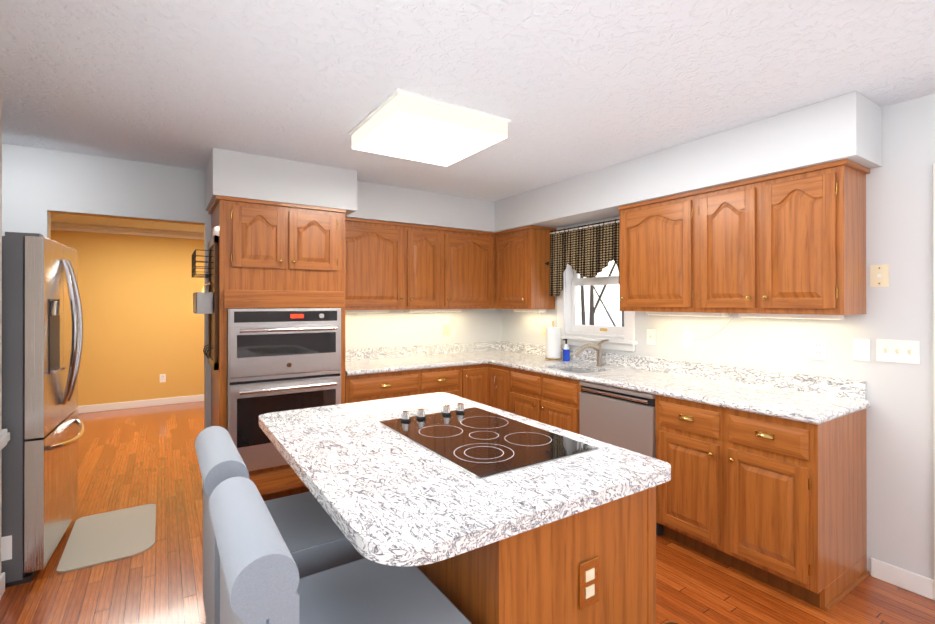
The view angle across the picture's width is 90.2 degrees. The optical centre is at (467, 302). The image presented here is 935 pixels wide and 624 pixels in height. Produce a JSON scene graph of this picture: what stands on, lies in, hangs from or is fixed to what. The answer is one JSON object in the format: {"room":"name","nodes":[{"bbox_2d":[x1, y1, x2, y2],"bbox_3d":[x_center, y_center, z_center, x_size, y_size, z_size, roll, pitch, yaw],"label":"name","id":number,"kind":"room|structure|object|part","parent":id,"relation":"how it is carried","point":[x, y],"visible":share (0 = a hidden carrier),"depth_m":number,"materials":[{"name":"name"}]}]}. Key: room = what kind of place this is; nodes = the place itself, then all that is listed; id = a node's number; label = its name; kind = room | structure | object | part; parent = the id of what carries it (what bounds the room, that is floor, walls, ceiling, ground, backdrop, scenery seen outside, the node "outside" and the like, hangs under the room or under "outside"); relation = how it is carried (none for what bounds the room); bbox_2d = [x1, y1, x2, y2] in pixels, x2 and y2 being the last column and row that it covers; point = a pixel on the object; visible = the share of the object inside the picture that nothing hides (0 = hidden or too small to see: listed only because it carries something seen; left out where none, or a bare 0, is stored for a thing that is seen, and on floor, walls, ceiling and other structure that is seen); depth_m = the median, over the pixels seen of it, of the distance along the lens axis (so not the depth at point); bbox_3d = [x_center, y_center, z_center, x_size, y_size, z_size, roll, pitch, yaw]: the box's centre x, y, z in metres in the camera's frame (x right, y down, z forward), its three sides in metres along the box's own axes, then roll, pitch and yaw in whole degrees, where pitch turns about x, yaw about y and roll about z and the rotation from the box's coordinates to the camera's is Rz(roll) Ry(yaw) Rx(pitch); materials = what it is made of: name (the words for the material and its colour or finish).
{"room":"kitchen","nodes":[
{"label":"kitchen","id":0,"kind":"room"},
{"bbox_2d":[0,97,1,574],"bbox_3d":[-1.100,0.209,-0.322,0.860,2.440,7.720,0,0,-33],"label":"wall","id":1,"kind":"structure","parent":0,"point":[0,303],"depth_m":2.29,"materials":[{"name":"beige paint"}]},
{"bbox_2d":[0,429,9,598],"bbox_3d":[-0.452,1.026,-0.497,0.031,0.805,6.720,0,0,-33],"label":"baseboard","id":2,"kind":"structure","parent":1,"relation":"attached to","point":[4,436],"depth_m":2.26,"materials":[{"name":"white"}]},
{"bbox_2d":[51,230,203,405],"bbox_3d":[-4.292,0.221,6.577,5.240,2.440,0.120,0,0,-33],"label":"wall","id":3,"kind":"structure","parent":0,"point":[143,326],"depth_m":6.34,"materials":[{"name":"yellow"}]},
{"bbox_2d":[160,374,165,382],"bbox_3d":[-4.264,1.066,6.515,0.072,0.115,0.007,0,0,-33],"label":"wall plate","id":4,"kind":"object","parent":3,"relation":"attached to","point":[162,376],"depth_m":6.51,"materials":[{"name":"white plastic"}]},
{"bbox_2d":[2,143,500,428],"bbox_3d":[-2.002,0.216,3.630,5.840,2.440,0.120,0,0,-33],"label":"wall","id":5,"kind":"structure","parent":0,"point":[40,186],"depth_m":3.34,"materials":[{"name":"white paint"}]},
{"bbox_2d":[51,222,203,486],"bbox_3d":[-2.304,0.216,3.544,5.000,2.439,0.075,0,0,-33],"label":"trim","id":6,"kind":"structure","parent":5,"relation":"attached to","point":[54,226],"depth_m":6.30,"materials":[{"name":"white wood"}]},
{"bbox_2d":[345,217,408,309],"bbox_3d":[-0.902,-0.315,4.085,0.635,0.764,0.320,0,0,-33],"label":"upper cabinet","id":7,"kind":"object","parent":5,"relation":"attached to","point":[395,266],"depth_m":3.98,"materials":[{"name":"brown wood"}]},
{"bbox_2d":[409,224,444,309],"bbox_3d":[-0.478,-0.315,4.364,0.380,0.764,0.320,0,0,-33],"label":"upper cabinet","id":8,"kind":"object","parent":5,"relation":"attached to","point":[426,243],"depth_m":4.25,"materials":[{"name":"brown wood"}]},
{"bbox_2d":[444,325,449,335],"bbox_3d":[-0.210,0.287,4.725,0.072,0.115,0.007,0,0,-33],"label":"wall plate","id":9,"kind":"object","parent":5,"relation":"attached to","point":[446,331],"depth_m":4.72,"materials":[{"name":"white plastic"}]},
{"bbox_2d":[445,228,495,308],"bbox_3d":[-0.055,-0.314,4.641,0.631,0.764,0.320,0,0,-33],"label":"upper cabinet","id":10,"kind":"object","parent":5,"relation":"attached to","point":[470,255],"depth_m":4.51,"materials":[{"name":"brown wood"}]},
{"bbox_2d":[205,148,512,232],"bbox_3d":[-0.800,-0.851,3.967,2.460,0.304,0.633,0,0,-33],"label":"soffit","id":11,"kind":"structure","parent":0,"point":[229,173],"depth_m":3.50,"materials":[{"name":"white paint"}]},
{"bbox_2d":[0,401,934,623],"bbox_3d":[-0.934,1.463,1.996,6.400,0.060,11.820,0,0,-33],"label":"floor","id":12,"kind":"structure","parent":0,"point":[132,457],"depth_m":2.43,"materials":[{"name":"brown wood"}]},
{"bbox_2d":[1,232,83,586],"bbox_3d":[-2.696,0.540,2.569,0.888,1.787,0.836,0,0,-33],"label":"refrigerator","id":13,"kind":"object","parent":12,"relation":"on","point":[42,329],"visible":1,"depth_m":2.39,"materials":[{"name":"grey metal"}]},
{"bbox_2d":[57,504,155,572],"bbox_3d":[-2.189,1.429,2.878,0.435,0.009,0.750,0,0,-33],"label":"area rug","id":14,"kind":"object","parent":12,"relation":"on","point":[100,538],"visible":0.92,"depth_m":2.82,"materials":[{"name":"beige fabric"}]},
{"bbox_2d":[208,195,345,500],"bbox_3d":[-1.425,0.368,3.503,0.868,2.134,0.721,0,0,-33],"label":"tall cabinet","id":15,"kind":"object","parent":12,"relation":"on","point":[281,306],"visible":0.75,"depth_m":3.23,"materials":[{"name":"brown wood"}]},
{"bbox_2d":[192,235,217,369],"bbox_3d":[-1.862,0.005,3.292,0.132,0.900,0.500,0,0,-33],"label":"rack","id":16,"kind":"object","parent":15,"relation":"attached to","point":[205,302],"visible":0.98,"depth_m":3.13,"materials":[{"name":"black metal"},{"name":"grey metal"}]},
{"bbox_2d":[227,308,340,471],"bbox_3d":[-1.397,0.596,3.486,0.760,1.100,0.663,0,0,-33],"label":"wall oven","id":17,"kind":"object","parent":15,"relation":"in","point":[279,359],"depth_m":3.21,"materials":[{"name":"grey metal"}]},
{"bbox_2d":[195,426,364,623],"bbox_3d":[-0.642,0.944,1.639,0.526,0.976,0.456,0,0,-33],"label":"bar stool","id":18,"kind":"object","parent":12,"relation":"on","point":[315,539],"visible":0.33,"depth_m":1.51,"materials":[{"name":"grey fabric"}]},
{"bbox_2d":[209,477,471,623],"bbox_3d":[-0.314,0.943,1.137,0.526,0.976,0.456,0,0,-33],"label":"bar stool","id":19,"kind":"object","parent":12,"relation":"on","point":[261,582],"visible":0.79,"depth_m":1.12,"materials":[{"name":"grey fabric"}]},
{"bbox_2d":[345,369,428,403],"bbox_3d":[-0.793,0.999,3.971,0.695,0.874,0.628,0,0,-33],"label":"base cabinet","id":20,"kind":"object","parent":12,"relation":"on","point":[358,388],"depth_m":3.70,"materials":[{"name":"brown wood"}]},
{"bbox_2d":[429,367,452,393],"bbox_3d":[-0.394,1.000,4.233,0.527,0.874,0.628,0,0,-33],"label":"base cabinet","id":21,"kind":"object","parent":12,"relation":"on","point":[440,379],"depth_m":3.98,"materials":[{"name":"brown wood"}]},
{"bbox_2d":[453,364,488,405],"bbox_3d":[-0.111,1.000,4.390,0.382,0.874,0.675,0,0,-33],"label":"base cabinet","id":22,"kind":"object","parent":12,"relation":"on","point":[471,382],"depth_m":4.15,"materials":[{"name":"brown wood"}]},
{"bbox_2d":[345,343,484,375],"bbox_3d":[-0.539,0.491,4.128,1.290,0.140,0.642,0,0,-33],"label":"countertop","id":23,"kind":"structure","parent":22,"relation":"on","point":[363,361],"depth_m":4.23,"materials":[{"name":"stone"}]},
{"bbox_2d":[468,339,870,424],"bbox_3d":[0.971,0.517,3.597,0.655,0.437,3.187,0,0,-33],"label":"countertop","id":24,"kind":"structure","parent":22,"relation":"on","point":[812,399],"depth_m":2.94,"materials":[{"name":"stone"}]},
{"bbox_2d":[545,321,561,359],"bbox_3d":[0.783,0.347,4.259,0.150,0.348,0.150,0,0,-33],"label":"paper towel holder","id":25,"kind":"object","parent":24,"relation":"on","point":[553,342],"visible":1,"depth_m":4.21,"materials":[{"name":"white paper"}]},
{"bbox_2d":[563,339,569,360],"bbox_3d":[0.872,0.424,4.119,0.065,0.194,0.060,0,0,-33],"label":"soap bottle","id":26,"kind":"object","parent":24,"relation":"on","point":[566,353],"visible":1,"depth_m":4.10,"materials":[{"name":"blue plastic"}]},
{"bbox_2d":[558,368,593,373],"bbox_3d":[0.859,0.649,3.677,0.384,0.174,0.479,0,0,-33],"label":"sink","id":27,"kind":"object","parent":24,"relation":"in","point":[578,370],"depth_m":3.89,"materials":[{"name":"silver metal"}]},
{"bbox_2d":[574,339,608,365],"bbox_3d":[1.004,0.410,3.766,0.255,0.222,0.158,0,0,-33],"label":"faucet","id":28,"kind":"object","parent":24,"relation":"on","point":[598,347],"depth_m":3.80,"materials":[{"name":"silver metal"}]},
{"bbox_2d":[489,364,560,427],"bbox_3d":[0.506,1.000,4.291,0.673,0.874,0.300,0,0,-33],"label":"base cabinet","id":29,"kind":"object","parent":12,"relation":"on","point":[551,400],"depth_m":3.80,"materials":[{"name":"brown wood"}]},
{"bbox_2d":[423,484,659,623],"bbox_3d":[-0.039,0.995,1.878,0.634,0.874,1.401,0,0,-33],"label":"kitchen island","id":30,"kind":"object","parent":12,"relation":"on","point":[597,566],"depth_m":1.28,"materials":[{"name":"brown wood"}]},
{"bbox_2d":[259,392,670,571],"bbox_3d":[-0.155,0.538,1.813,1.000,0.041,1.465,0,0,-33],"label":"island countertop","id":31,"kind":"structure","parent":30,"relation":"on","point":[422,481],"depth_m":1.42,"materials":[{"name":"white stone"}]},
{"bbox_2d":[378,403,598,478],"bbox_3d":[0.040,0.494,1.817,0.508,0.046,0.768,0,0,-33],"label":"cooktop","id":32,"kind":"object","parent":31,"relation":"in","point":[479,443],"depth_m":1.71,"materials":[{"name":"black glass"}]},
{"bbox_2d":[580,381,662,535],"bbox_3d":[1.215,0.998,3.235,0.629,0.865,0.590,0,0,-33],"label":"dishwasher","id":33,"kind":"object","parent":12,"relation":"on","point":[621,418],"visible":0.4,"depth_m":3.02,"materials":[{"name":"grey metal"}]},
{"bbox_2d":[655,395,869,610],"bbox_3d":[1.606,0.997,2.625,0.659,0.874,0.850,0,0,-33],"label":"base cabinet","id":34,"kind":"object","parent":12,"relation":"on","point":[779,503],"visible":0.96,"depth_m":2.35,"materials":[{"name":"brown wood"}]},
{"bbox_2d":[0,0,934,232],"bbox_3d":[-0.934,-1.037,2.001,6.400,0.060,11.820,0,0,-33],"label":"ceiling","id":35,"kind":"structure","parent":0,"point":[571,88],"depth_m":2.05,"materials":[{"name":"white paint"}]},
{"bbox_2d":[348,88,510,165],"bbox_3d":[-0.232,-0.956,2.663,0.684,0.100,0.684,0,0,-33],"label":"ceiling light","id":36,"kind":"object","parent":35,"relation":"attached to","point":[401,123],"visible":1,"depth_m":2.50,"materials":[{"name":"white plastic"}]},
{"bbox_3d":[-0.232,-1.000,2.663,0.684,0.012,0.684,0,0,-33],"label":"plate","id":37,"kind":"part","parent":36,"relation":"part of","materials":[{"name":"white plastic"}]},
{"bbox_2d":[497,91,881,231],"bbox_3d":[1.111,-0.851,3.664,0.353,0.304,3.233,0,0,-33],"label":"soffit","id":38,"kind":"structure","parent":0,"point":[845,126],"depth_m":2.74,"materials":[{"name":"white paint"}]},
{"bbox_2d":[501,93,934,579],"bbox_3d":[2.472,0.213,2.018,0.120,2.440,7.720,0,0,-33],"label":"wall","id":39,"kind":"structure","parent":0,"point":[900,398],"depth_m":2.39,"materials":[{"name":"white paint"}]},
{"bbox_2d":[542,326,547,337],"bbox_3d":[0.752,0.287,4.526,0.007,0.115,0.072,0,0,-33],"label":"wall plate","id":40,"kind":"object","parent":39,"relation":"attached to","point":[543,332],"depth_m":4.53,"materials":[{"name":"white plastic"}]},
{"bbox_2d":[557,218,637,351],"bbox_3d":[1.113,-0.144,4.039,0.181,1.070,0.900,0,0,-33],"label":"window","id":41,"kind":"structure","parent":39,"relation":"in","point":[567,309],"depth_m":4.16,"materials":[{"name":"white"}]},
{"bbox_2d":[549,219,618,295],"bbox_3d":[1.035,-0.359,3.958,0.044,0.610,0.966,0,0,-33],"label":"valance curtain","id":42,"kind":"object","parent":41,"relation":"attached to","point":[589,251],"visible":0.81,"depth_m":4.01,"materials":[{"name":"fabric"}]},
{"bbox_3d":[1.043,-0.644,3.964,0.016,0.016,0.966,0,0,-33],"label":"valance rod","id":43,"kind":"part","parent":42,"relation":"part of","materials":[{"name":"white plastic"}]},
{"bbox_2d":[647,329,654,344],"bbox_3d":[1.391,0.266,3.539,0.018,0.115,0.072,0,0,-33],"label":"wall plate","id":44,"kind":"object","parent":39,"relation":"attached to","point":[650,332],"depth_m":3.54,"materials":[{"name":"white plastic"}]},
{"bbox_2d":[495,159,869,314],"bbox_3d":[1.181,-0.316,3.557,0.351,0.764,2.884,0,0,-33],"label":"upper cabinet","id":45,"kind":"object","parent":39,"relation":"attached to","point":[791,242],"visible":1,"depth_m":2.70,"materials":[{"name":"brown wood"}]},
{"bbox_2d":[345,309,843,338],"bbox_3d":[0.430,0.180,3.293,1.881,0.226,3.091,0,0,-33],"label":"lights","id":46,"kind":"object","parent":45,"relation":"attached to","point":[795,316],"visible":0.88,"depth_m":3.09,"materials":[{"name":"white plastic"}]},
{"bbox_2d":[683,331,692,347],"bbox_3d":[1.560,0.266,3.292,0.007,0.115,0.072,0,0,-33],"label":"wall plate","id":47,"kind":"object","parent":39,"relation":"attached to","point":[687,341],"depth_m":3.29,"materials":[{"name":"white plastic"}]},
{"bbox_2d":[811,339,825,359],"bbox_3d":[1.988,0.270,2.639,0.007,0.115,0.072,0,0,-33],"label":"wall plate","id":48,"kind":"object","parent":39,"relation":"attached to","point":[818,346],"depth_m":2.64,"materials":[{"name":"white plastic"}]},
{"bbox_2d":[853,339,869,360],"bbox_3d":[2.095,0.253,2.477,0.005,0.115,0.072,0,0,-33],"label":"wall plate","id":49,"kind":"object","parent":39,"relation":"attached to","point":[861,347],"depth_m":2.47,"materials":[{"name":"white plastic"}]},
{"bbox_2d":[870,264,888,286],"bbox_3d":[2.135,-0.137,2.414,0.008,0.115,0.075,0,0,-33],"label":"wall plate","id":50,"kind":"object","parent":39,"relation":"attached to","point":[879,274],"depth_m":2.41,"materials":[{"name":"white plastic"}]},
{"bbox_2d":[876,339,919,363],"bbox_3d":[2.169,0.248,2.352,0.018,0.115,0.165,0,0,-33],"label":"wall plate","id":51,"kind":"object","parent":39,"relation":"attached to","point":[899,351],"depth_m":2.35,"materials":[{"name":"white plastic"}]},
{"bbox_2d":[871,558,933,599],"bbox_3d":[2.179,1.386,2.338,0.014,0.095,0.240,0,0,-33],"label":"baseboard","id":52,"kind":"structure","parent":39,"relation":"attached to","point":[904,578],"depth_m":2.33,"materials":[{"name":"white wood"}]},
{"bbox_2d":[933,163,934,600],"bbox_3d":[2.575,0.383,1.840,0.142,2.100,1.030,0,0,-33],"label":"door frame","id":53,"kind":"structure","parent":39,"relation":"attached to","point":[934,351],"depth_m":2.23,"materials":[{"name":"white"}]},
{"label":"outside","id":54,"kind":"structure","parent":0,"visible":0},
{"bbox_2d":[577,310,621,326],"bbox_3d":[16.152,1.022,18.436,40.000,1.959,45.000,0,0,-33],"label":"ground","id":55,"kind":"structure","parent":54,"point":[601,318],"depth_m":30.20,"materials":[{"name":"white"}]},
{"bbox_2d":[580,262,623,326],"bbox_3d":[2.543,-1.343,6.185,1.650,6.571,4.769,0,0,-33],"label":"trees","id":56,"kind":"object","parent":55,"relation":"on","point":[592,309],"depth_m":6.09,"materials":[{"name":"grey plant"}]}
]}

